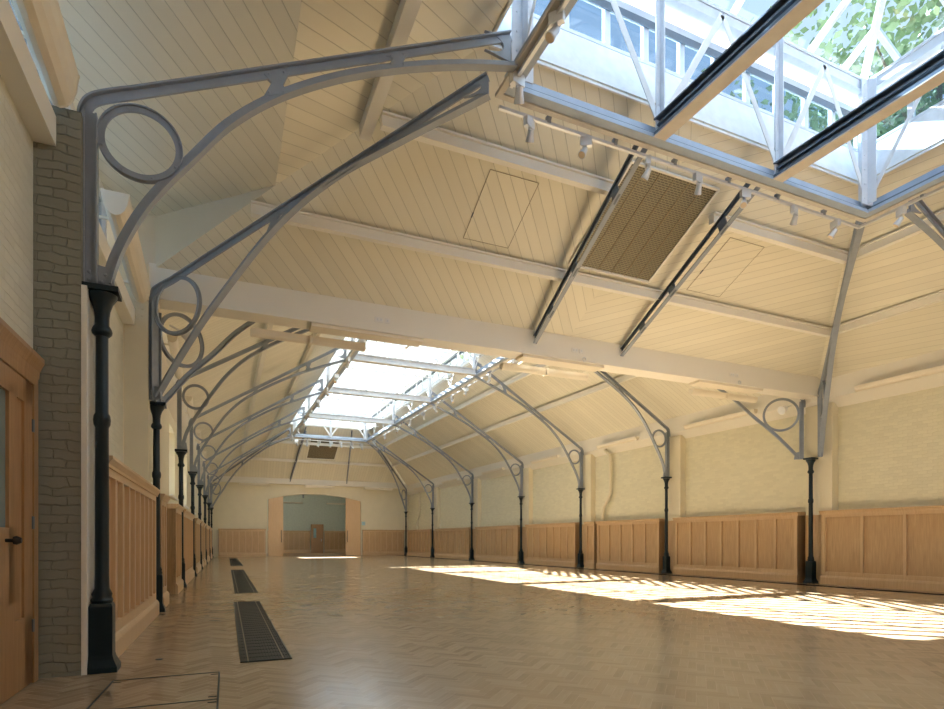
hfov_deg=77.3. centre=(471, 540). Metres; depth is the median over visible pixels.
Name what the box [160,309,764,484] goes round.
ceiling
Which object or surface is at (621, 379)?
purlin
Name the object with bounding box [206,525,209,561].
wainscot
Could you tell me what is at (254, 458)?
purlin
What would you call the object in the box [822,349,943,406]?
eaves
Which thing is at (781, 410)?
floodlight
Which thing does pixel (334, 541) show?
wainscot
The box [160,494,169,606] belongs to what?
wainscot
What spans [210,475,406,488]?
eaves
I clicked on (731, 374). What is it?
socket plate
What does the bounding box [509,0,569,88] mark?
track
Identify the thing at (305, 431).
rafter
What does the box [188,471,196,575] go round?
column
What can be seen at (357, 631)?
floor
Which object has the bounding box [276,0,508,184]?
ceiling
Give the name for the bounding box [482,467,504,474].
linear light
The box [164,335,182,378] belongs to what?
linear light
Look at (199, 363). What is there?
truss
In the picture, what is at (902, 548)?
wainscot
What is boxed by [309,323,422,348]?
tray
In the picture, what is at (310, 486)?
linear light
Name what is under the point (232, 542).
wainscot
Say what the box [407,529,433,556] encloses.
wainscot
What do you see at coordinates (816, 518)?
wainscot infill
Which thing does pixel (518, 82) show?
track spotlight
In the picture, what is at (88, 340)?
wall edge
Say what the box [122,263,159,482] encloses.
wall
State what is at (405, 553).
column
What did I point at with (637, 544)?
wainscot
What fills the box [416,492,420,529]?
drain pipe
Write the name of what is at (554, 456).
linear light
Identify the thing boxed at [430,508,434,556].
column
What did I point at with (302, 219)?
purlin
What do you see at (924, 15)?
leafy tree
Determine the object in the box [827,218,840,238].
track spotlight
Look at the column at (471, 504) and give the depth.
37.86 m
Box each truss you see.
[77,30,517,285]
[149,72,490,400]
[151,312,255,408]
[176,328,308,449]
[188,348,346,471]
[196,378,322,484]
[202,406,304,494]
[207,427,290,502]
[209,427,289,507]
[365,434,433,507]
[368,433,406,511]
[393,414,473,502]
[429,390,523,495]
[474,360,583,487]
[594,371,669,476]
[717,389,805,459]
[817,220,865,456]
[904,196,943,249]
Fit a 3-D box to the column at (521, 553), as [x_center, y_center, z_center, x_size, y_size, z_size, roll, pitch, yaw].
[2.685,-0.580,32.274,0.300,3.660,0.280,0,0,-24]
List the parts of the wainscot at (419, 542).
skirting, cap rail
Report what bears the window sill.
in the wall at (16, 143)
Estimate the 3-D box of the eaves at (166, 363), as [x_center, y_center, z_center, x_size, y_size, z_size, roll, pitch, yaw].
[-12.895,-4.255,26.954,0.770,0.890,36.058,0,0,-22]
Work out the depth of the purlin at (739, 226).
11.98 m
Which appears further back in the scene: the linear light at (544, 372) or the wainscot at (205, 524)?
the wainscot at (205, 524)
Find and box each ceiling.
[10,0,301,215]
[157,44,857,376]
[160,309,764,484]
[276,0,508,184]
[817,138,943,379]
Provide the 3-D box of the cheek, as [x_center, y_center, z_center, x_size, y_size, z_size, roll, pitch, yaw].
[-4.668,-4.835,9.841,3.313,1.571,0.596,0,0,9]
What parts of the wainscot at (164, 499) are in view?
frame, cap rail, skirting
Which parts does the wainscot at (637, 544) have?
skirting, cap rail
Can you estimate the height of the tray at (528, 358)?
0.059 m
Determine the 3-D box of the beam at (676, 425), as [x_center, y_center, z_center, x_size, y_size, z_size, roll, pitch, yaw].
[2.550,-4.245,33.636,0.781,0.870,36.418,0,0,-26]
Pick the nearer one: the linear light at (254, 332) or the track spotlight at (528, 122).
the track spotlight at (528, 122)
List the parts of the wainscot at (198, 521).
frame, skirting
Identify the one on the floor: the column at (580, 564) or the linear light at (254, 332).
the column at (580, 564)
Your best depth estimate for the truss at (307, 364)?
21.45 m
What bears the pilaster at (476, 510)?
attached to the wall at (891, 449)
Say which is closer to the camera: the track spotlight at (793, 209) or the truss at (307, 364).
the track spotlight at (793, 209)
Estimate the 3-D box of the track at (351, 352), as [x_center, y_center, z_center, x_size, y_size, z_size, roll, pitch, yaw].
[-7.610,-7.002,29.177,0.154,0.188,23.502,0,0,-23]
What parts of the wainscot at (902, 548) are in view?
cap rail, skirting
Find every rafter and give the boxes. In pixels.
[290,427,306,481]
[346,430,352,483]
[533,145,647,343]
[620,183,759,356]
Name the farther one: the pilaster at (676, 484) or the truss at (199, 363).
the pilaster at (676, 484)
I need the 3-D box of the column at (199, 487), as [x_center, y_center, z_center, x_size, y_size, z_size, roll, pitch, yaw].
[-11.901,-0.580,25.778,0.300,3.660,0.280,0,0,-24]
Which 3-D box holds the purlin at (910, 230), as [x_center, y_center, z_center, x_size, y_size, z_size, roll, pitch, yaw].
[11.075,-6.135,6.588,0.222,0.185,13.830,0,0,-25]
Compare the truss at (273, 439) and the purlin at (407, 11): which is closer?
the purlin at (407, 11)
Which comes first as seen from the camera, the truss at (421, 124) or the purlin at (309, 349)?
the truss at (421, 124)
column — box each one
[81,281,121,674]
[150,401,166,611]
[175,449,187,587]
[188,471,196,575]
[196,485,203,568]
[202,495,207,563]
[207,503,211,559]
[210,508,213,556]
[404,512,407,554]
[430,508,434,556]
[469,503,474,559]
[518,496,524,562]
[576,488,584,567]
[661,477,671,573]
[803,457,818,583]
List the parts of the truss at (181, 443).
foot plate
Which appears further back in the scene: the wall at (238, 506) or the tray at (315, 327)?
the wall at (238, 506)
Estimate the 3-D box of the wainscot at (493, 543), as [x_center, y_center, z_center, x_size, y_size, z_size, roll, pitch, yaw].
[1.533,0.200,35.116,0.460,2.100,5.382,0,0,-26]
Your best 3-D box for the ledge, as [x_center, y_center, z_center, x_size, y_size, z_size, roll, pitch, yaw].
[-2.728,-3.735,1.905,0.666,0.270,16.926,0,0,-22]
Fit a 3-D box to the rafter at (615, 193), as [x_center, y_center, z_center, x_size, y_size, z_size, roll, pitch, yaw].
[2.046,-5.395,11.196,0.091,1.985,4.305,0,0,-17]
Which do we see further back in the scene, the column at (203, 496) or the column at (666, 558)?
the column at (203, 496)
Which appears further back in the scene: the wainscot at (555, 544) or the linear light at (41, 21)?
the wainscot at (555, 544)
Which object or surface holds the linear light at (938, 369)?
attached to the eaves at (842, 392)
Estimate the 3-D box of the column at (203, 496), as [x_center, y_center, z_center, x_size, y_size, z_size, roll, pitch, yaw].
[-14.288,-0.580,31.567,0.300,3.660,0.280,0,0,-24]
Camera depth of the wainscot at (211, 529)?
41.95 m
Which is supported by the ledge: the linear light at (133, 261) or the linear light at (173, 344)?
the linear light at (133, 261)
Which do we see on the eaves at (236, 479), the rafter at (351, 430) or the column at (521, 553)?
the rafter at (351, 430)
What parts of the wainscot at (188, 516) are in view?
frame, cap rail, skirting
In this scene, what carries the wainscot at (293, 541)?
attached to the wall at (314, 509)
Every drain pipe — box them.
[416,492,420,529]
[600,449,611,520]
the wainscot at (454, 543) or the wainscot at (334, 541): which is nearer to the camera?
the wainscot at (454, 543)
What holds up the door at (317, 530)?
in the wall at (314, 509)
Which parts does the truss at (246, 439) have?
plate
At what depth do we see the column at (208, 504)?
37.79 m
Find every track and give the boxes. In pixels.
[289,438,366,443]
[290,341,358,437]
[369,360,511,443]
[498,105,943,228]
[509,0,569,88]
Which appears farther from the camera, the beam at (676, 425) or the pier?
the beam at (676, 425)
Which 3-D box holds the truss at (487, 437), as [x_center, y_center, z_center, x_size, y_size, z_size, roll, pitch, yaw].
[0.314,-5.041,31.218,5.466,5.262,0.120,0,0,-24]
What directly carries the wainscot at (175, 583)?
attached to the wall at (16, 143)
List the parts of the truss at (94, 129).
foot plate, plate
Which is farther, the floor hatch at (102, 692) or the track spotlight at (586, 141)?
the track spotlight at (586, 141)
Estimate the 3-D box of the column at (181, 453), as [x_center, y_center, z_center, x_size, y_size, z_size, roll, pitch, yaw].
[-7.743,-0.580,15.697,0.300,3.660,0.280,0,0,-24]
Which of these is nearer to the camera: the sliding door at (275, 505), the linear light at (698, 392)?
the linear light at (698, 392)
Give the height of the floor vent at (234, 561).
0.012 m
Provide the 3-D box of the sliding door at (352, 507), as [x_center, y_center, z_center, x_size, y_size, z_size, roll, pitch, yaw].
[-9.671,-1.114,48.003,1.218,4.688,0.190,0,0,-24]
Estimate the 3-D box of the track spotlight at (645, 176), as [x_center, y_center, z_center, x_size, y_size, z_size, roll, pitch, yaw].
[2.732,-5.814,9.235,0.158,0.315,0.204,0,0,9]
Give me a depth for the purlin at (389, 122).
9.39 m
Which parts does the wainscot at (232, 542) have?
skirting, cap rail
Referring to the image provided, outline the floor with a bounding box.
[0,553,943,708]
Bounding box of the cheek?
[107,185,274,276]
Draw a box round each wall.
[0,75,205,521]
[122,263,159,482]
[206,482,408,556]
[283,495,344,550]
[409,386,943,529]
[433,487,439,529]
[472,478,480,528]
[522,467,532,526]
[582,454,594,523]
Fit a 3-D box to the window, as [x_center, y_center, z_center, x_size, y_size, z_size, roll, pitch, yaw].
[-3.310,-4.740,3.014,0.126,1.780,14.210,0,0,-22]
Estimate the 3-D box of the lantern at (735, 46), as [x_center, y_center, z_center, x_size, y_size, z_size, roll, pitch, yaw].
[5.605,-8.415,5.709,8.762,4.770,9.256,0,0,-24]
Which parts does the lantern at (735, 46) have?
post, shaded blind rail, clerestory frame, post, frame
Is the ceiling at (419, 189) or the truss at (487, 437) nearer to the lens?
the ceiling at (419, 189)
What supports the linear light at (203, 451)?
attached to the eaves at (166, 363)
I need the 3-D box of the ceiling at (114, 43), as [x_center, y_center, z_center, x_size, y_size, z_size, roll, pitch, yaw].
[-1.878,-5.591,2.568,3.244,0.001,17.420,0,0,-24]
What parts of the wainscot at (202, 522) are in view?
frame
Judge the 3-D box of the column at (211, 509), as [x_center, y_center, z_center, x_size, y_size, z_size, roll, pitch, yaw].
[-19.151,-0.580,43.359,0.300,3.660,0.280,0,0,-24]
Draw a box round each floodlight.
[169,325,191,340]
[777,405,790,414]
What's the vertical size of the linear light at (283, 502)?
0.179 m
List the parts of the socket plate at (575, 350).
plate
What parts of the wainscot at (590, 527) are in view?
skirting, frame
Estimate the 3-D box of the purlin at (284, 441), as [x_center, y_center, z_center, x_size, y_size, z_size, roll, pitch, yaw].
[-10.592,-6.922,42.661,8.083,0.185,0.210,0,0,-24]
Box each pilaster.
[668,435,684,520]
[806,402,837,514]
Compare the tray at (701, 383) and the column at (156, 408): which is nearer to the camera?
the column at (156, 408)
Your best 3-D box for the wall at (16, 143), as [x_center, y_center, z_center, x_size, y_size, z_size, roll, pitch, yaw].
[-9.703,-1.400,18.830,0.434,5.300,53.536,0,0,-22]
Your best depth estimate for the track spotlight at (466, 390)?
26.66 m
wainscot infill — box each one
[473,529,475,558]
[522,527,525,561]
[582,524,584,562]
[668,521,673,572]
[805,515,820,582]
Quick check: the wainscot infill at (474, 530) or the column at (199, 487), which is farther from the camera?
the wainscot infill at (474, 530)
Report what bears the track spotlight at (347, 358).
hanging from the track at (351, 352)
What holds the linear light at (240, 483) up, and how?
attached to the eaves at (236, 479)
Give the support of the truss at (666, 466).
on the column at (666, 558)
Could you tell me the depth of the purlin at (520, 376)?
29.66 m
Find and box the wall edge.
[81,284,95,674]
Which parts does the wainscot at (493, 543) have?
skirting, cap rail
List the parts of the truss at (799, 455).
foot plate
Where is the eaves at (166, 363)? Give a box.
[162,325,209,487]
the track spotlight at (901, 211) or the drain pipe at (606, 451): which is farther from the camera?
the drain pipe at (606, 451)
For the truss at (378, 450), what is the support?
on the column at (405, 553)
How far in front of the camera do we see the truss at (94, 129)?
5.99 m
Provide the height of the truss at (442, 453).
5.262 m
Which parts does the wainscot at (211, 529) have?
frame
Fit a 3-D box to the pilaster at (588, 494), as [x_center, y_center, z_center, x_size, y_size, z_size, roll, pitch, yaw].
[5.384,-2.350,27.401,0.293,3.200,0.800,0,0,-24]
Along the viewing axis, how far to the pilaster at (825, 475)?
17.06 m
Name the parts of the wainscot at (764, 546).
skirting, cap rail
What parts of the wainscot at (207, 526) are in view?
frame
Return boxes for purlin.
[240,324,272,454]
[242,457,391,466]
[251,200,829,336]
[266,332,317,440]
[268,440,379,448]
[359,0,421,141]
[380,110,613,195]
[380,364,548,448]
[392,375,638,466]
[708,211,847,263]
[828,290,943,336]
[845,209,943,262]
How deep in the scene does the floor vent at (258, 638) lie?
7.65 m
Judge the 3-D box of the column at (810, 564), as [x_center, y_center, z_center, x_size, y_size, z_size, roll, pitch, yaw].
[9.896,-0.580,17.226,0.300,3.660,0.280,0,0,-24]
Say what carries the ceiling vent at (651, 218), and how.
in the ceiling at (419, 189)
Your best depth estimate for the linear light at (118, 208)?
7.19 m
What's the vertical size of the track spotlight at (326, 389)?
0.394 m
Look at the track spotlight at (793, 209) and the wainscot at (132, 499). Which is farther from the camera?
the track spotlight at (793, 209)
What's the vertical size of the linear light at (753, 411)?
0.167 m
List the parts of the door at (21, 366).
pane, knob, recessed panel, cornice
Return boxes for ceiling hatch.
[463,169,538,247]
[686,237,763,296]
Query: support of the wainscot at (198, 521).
attached to the wall at (16, 143)
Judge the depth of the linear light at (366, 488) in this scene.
48.13 m
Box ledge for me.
[0,0,134,324]
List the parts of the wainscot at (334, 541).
skirting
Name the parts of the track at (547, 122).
rail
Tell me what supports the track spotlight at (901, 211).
hanging from the track at (547, 122)
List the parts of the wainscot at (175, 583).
cap rail, frame, skirting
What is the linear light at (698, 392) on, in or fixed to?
hanging from the tray at (701, 383)
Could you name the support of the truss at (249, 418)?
on the column at (199, 487)
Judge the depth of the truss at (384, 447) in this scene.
43.35 m
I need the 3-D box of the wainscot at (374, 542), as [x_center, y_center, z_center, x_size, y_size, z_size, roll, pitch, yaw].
[-7.344,0.185,49.045,3.608,2.130,0.180,0,0,-24]
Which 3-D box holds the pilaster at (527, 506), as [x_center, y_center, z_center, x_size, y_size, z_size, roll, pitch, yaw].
[3.022,-2.350,32.315,0.288,3.200,0.800,0,0,-24]
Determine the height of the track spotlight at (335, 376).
0.394 m
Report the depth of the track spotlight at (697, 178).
9.62 m
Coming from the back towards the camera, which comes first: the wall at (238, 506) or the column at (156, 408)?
the wall at (238, 506)
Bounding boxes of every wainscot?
[109,455,160,657]
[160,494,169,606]
[167,504,183,593]
[184,509,194,583]
[195,518,201,572]
[201,521,204,566]
[203,523,206,564]
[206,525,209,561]
[210,527,212,558]
[218,529,265,556]
[283,531,310,552]
[324,531,344,552]
[362,530,404,555]
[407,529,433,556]
[435,527,470,559]
[475,525,519,562]
[525,522,578,566]
[584,521,596,567]
[595,518,664,572]
[672,512,805,581]
[819,505,943,591]
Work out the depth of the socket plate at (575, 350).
13.68 m
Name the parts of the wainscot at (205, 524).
frame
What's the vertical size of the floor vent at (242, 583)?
0.012 m
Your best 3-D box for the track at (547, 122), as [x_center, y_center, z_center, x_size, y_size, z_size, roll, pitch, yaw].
[5.210,-6.062,6.880,7.798,0.188,6.330,0,0,-24]
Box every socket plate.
[375,317,389,323]
[572,348,585,361]
[730,372,740,384]
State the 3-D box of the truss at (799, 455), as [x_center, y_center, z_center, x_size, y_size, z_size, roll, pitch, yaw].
[6.256,-5.040,18.857,7.760,5.259,0.120,0,0,21]
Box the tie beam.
[149,263,819,399]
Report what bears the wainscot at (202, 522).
attached to the wall at (16, 143)
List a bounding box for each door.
[0,317,44,704]
[268,496,282,555]
[311,524,323,552]
[345,498,360,555]
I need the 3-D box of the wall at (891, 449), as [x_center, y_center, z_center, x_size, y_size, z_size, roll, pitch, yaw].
[6.364,-1.400,25.986,0.370,5.300,53.534,0,0,-26]
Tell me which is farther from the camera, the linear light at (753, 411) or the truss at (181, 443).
the linear light at (753, 411)
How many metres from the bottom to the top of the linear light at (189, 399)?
0.167 m
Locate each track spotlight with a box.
[324,387,329,395]
[333,374,338,382]
[345,357,349,368]
[463,387,468,395]
[509,70,524,104]
[523,114,534,142]
[545,9,564,43]
[578,136,591,158]
[641,155,650,180]
[693,172,702,194]
[740,189,750,208]
[790,204,797,225]
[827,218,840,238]
[893,206,906,227]
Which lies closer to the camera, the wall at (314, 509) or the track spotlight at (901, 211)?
the track spotlight at (901, 211)
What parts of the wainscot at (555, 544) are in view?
skirting, cap rail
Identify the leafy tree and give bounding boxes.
[701,0,943,145]
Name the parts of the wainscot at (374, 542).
skirting, cap rail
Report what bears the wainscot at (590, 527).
attached to the wall at (891, 449)
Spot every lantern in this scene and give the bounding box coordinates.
[290,337,510,441]
[490,0,943,222]
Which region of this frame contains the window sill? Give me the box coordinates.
[169,494,177,500]
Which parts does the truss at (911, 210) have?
plate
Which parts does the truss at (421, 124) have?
foot plate, plate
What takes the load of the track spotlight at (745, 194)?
hanging from the track at (547, 122)
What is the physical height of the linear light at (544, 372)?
0.179 m
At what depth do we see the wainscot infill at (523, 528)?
32.48 m
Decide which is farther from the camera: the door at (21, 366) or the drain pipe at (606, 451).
the drain pipe at (606, 451)
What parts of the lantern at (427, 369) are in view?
post, post, tie rod, tie rod, shaded blind rail, frame, clerestory frame, post, tie rod, post, post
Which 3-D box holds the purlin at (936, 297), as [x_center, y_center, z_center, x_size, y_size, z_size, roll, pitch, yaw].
[12.444,-5.309,8.102,0.222,0.185,15.486,0,0,-25]
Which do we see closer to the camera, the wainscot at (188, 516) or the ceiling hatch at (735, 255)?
the ceiling hatch at (735, 255)
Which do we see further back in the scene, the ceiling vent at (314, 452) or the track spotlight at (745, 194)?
the ceiling vent at (314, 452)
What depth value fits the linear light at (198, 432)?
22.77 m
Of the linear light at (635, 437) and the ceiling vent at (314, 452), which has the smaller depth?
the linear light at (635, 437)
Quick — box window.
[19,21,106,239]
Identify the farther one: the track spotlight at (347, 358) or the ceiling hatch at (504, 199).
the track spotlight at (347, 358)
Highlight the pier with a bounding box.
[33,105,82,678]
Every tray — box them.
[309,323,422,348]
[516,354,603,372]
[688,380,762,394]
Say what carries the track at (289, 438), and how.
attached to the lantern at (427, 369)
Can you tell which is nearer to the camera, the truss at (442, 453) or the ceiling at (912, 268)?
the ceiling at (912, 268)
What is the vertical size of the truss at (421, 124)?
3.962 m
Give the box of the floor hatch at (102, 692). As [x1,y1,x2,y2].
[86,672,219,708]
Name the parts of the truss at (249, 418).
plate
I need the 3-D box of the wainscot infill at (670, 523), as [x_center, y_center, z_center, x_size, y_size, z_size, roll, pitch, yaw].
[7.720,0.250,22.596,0.147,2.000,0.684,0,0,-26]
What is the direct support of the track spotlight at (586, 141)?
hanging from the track at (547, 122)
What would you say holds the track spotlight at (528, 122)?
hanging from the track at (547, 122)
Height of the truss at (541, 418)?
5.262 m
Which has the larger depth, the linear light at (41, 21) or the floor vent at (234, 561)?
the floor vent at (234, 561)
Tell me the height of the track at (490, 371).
0.188 m
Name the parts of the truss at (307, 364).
foot plate, plate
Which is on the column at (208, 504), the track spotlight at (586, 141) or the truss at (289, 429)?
the truss at (289, 429)
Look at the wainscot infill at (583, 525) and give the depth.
27.62 m
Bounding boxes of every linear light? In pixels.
[12,0,79,107]
[99,188,132,240]
[122,231,150,302]
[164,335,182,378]
[182,396,194,417]
[194,430,200,443]
[201,450,205,460]
[239,482,269,485]
[250,327,365,351]
[283,502,302,503]
[305,485,334,487]
[364,487,392,489]
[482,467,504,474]
[499,362,588,380]
[530,455,559,463]
[596,436,638,448]
[684,409,757,429]
[688,388,757,402]
[854,365,943,391]
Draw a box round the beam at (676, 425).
[405,394,816,494]
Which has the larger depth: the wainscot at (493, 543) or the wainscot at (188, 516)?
the wainscot at (493, 543)
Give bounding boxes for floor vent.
[229,558,242,565]
[231,570,257,592]
[233,601,291,662]
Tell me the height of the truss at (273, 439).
5.259 m
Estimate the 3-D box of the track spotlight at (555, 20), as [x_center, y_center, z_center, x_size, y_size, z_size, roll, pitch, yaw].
[0.942,-5.857,6.717,0.214,0.331,0.166,0,0,30]
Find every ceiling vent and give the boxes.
[306,439,339,459]
[569,160,719,282]
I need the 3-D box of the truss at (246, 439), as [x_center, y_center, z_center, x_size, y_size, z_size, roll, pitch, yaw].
[-11.969,-5.041,32.600,5.346,5.262,0.120,0,0,-24]
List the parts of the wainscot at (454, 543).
skirting, cap rail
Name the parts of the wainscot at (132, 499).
cap rail, skirting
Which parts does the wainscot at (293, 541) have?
skirting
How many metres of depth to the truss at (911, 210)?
11.00 m
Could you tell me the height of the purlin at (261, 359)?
0.185 m

